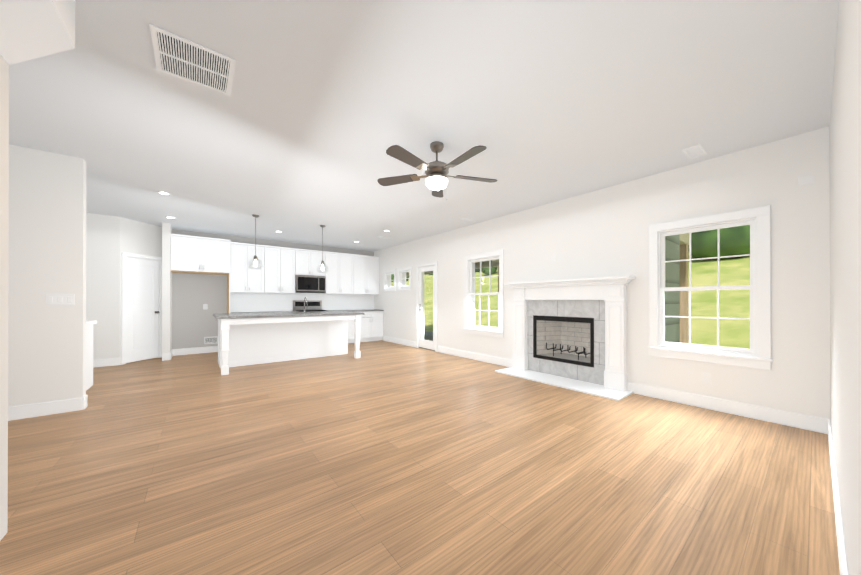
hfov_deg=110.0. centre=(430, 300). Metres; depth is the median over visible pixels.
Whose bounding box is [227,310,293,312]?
countertop
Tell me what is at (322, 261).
pendant light
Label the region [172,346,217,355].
baseboard
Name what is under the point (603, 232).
wall
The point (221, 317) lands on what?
island countertop
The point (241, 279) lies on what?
upper cabinet
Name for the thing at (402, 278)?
window
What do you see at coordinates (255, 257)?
pendant light
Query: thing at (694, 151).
ceiling vent
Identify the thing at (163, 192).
recessed light
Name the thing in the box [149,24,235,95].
ceiling vent
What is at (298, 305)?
range
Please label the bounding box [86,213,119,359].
wall
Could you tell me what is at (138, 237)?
wall
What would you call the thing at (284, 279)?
upper cabinet
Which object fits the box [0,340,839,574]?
floor
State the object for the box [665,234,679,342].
chase
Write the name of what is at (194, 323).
wall
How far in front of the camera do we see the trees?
12.98 m
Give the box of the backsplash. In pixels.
[230,293,373,311]
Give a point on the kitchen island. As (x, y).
(244, 339)
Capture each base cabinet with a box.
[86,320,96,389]
[294,310,329,311]
[348,310,361,342]
[362,310,383,341]
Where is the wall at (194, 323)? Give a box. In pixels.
[172,229,373,348]
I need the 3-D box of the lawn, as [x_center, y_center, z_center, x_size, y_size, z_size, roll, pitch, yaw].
[19.009,-1.812,27.579,55.620,6.370,100.000,0,0,-38]
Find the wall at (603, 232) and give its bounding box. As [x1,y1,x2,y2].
[374,126,829,418]
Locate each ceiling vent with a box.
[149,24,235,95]
[682,145,706,158]
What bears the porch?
on the lawn
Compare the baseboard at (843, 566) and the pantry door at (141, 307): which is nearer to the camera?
the baseboard at (843, 566)
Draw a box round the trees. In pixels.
[391,225,749,281]
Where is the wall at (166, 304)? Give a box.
[162,222,171,353]
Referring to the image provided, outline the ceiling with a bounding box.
[9,0,838,250]
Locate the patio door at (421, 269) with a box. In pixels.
[416,261,437,351]
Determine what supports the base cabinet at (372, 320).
on the floor
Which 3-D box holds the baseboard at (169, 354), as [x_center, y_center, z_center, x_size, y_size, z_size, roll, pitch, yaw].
[-5.385,1.134,6.257,0.018,0.135,0.574,0,0,-38]
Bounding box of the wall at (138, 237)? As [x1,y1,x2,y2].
[120,217,161,364]
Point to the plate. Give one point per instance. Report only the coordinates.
(59, 299)
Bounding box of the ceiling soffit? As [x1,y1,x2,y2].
[0,0,74,64]
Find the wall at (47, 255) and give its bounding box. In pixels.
[8,144,85,409]
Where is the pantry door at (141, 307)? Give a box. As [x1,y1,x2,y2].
[122,252,161,364]
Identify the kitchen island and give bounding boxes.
[218,313,360,374]
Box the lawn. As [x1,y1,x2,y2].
[391,253,749,348]
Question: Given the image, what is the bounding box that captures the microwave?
[295,275,325,292]
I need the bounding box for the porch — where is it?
[406,233,688,343]
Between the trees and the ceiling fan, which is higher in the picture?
the ceiling fan
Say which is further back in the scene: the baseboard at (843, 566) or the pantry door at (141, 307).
the pantry door at (141, 307)
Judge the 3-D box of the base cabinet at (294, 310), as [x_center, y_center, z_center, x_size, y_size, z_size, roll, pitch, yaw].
[-3.180,0.754,7.992,0.876,0.905,0.611,0,0,-38]
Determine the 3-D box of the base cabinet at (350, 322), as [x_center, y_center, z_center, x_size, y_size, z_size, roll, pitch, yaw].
[-2.543,0.768,8.511,0.882,0.880,0.598,0,0,-38]
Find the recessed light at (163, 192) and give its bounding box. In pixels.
[157,191,170,194]
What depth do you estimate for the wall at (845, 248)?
1.18 m
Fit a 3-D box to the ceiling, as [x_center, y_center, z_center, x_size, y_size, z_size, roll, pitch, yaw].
[-1.470,-1.627,2.935,8.000,0.160,11.020,0,0,-38]
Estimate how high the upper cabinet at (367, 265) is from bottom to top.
1.156 m
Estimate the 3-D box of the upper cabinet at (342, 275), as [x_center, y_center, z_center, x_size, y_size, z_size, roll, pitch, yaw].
[-2.649,-0.750,8.603,0.943,1.156,0.328,0,0,-38]
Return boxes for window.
[383,269,395,291]
[398,267,410,290]
[463,250,503,337]
[647,205,772,369]
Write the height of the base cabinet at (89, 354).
0.930 m
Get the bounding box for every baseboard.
[8,396,87,420]
[93,358,119,367]
[168,350,171,359]
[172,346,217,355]
[384,336,415,346]
[438,346,512,366]
[627,382,823,432]
[824,418,848,574]
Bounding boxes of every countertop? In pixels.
[213,311,352,320]
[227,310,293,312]
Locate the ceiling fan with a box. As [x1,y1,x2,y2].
[377,141,497,199]
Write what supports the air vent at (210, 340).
in the wall at (194, 323)
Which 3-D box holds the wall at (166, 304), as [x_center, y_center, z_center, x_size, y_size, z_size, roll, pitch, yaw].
[-5.452,-0.168,6.242,0.120,2.740,0.600,0,0,-38]
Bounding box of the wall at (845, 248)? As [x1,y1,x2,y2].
[829,0,860,574]
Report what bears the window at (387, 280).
in the wall at (603, 232)
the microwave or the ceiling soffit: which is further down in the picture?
the microwave
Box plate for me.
[45,294,74,304]
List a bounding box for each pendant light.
[248,214,262,269]
[316,225,327,273]
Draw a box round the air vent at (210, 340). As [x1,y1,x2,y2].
[204,336,217,343]
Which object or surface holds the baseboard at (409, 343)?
attached to the wall at (603, 232)
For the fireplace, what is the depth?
4.48 m
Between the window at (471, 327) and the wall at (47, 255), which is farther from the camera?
the window at (471, 327)
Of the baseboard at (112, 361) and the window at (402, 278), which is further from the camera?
the window at (402, 278)
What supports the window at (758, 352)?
in the wall at (603, 232)
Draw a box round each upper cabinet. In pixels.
[170,234,229,273]
[226,242,265,293]
[266,246,297,293]
[294,270,325,293]
[298,250,325,273]
[326,251,357,293]
[358,255,377,293]
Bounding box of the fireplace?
[495,275,634,400]
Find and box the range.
[293,300,325,311]
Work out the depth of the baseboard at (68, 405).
3.12 m
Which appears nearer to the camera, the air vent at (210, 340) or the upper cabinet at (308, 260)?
the air vent at (210, 340)
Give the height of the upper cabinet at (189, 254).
0.736 m
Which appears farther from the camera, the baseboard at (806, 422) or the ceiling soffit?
the baseboard at (806, 422)
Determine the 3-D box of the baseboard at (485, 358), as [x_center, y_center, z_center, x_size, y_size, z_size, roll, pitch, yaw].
[0.838,1.134,6.134,0.014,0.135,2.170,0,0,-38]
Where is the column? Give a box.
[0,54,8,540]
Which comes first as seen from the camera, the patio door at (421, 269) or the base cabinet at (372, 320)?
the patio door at (421, 269)
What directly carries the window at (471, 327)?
in the wall at (603, 232)

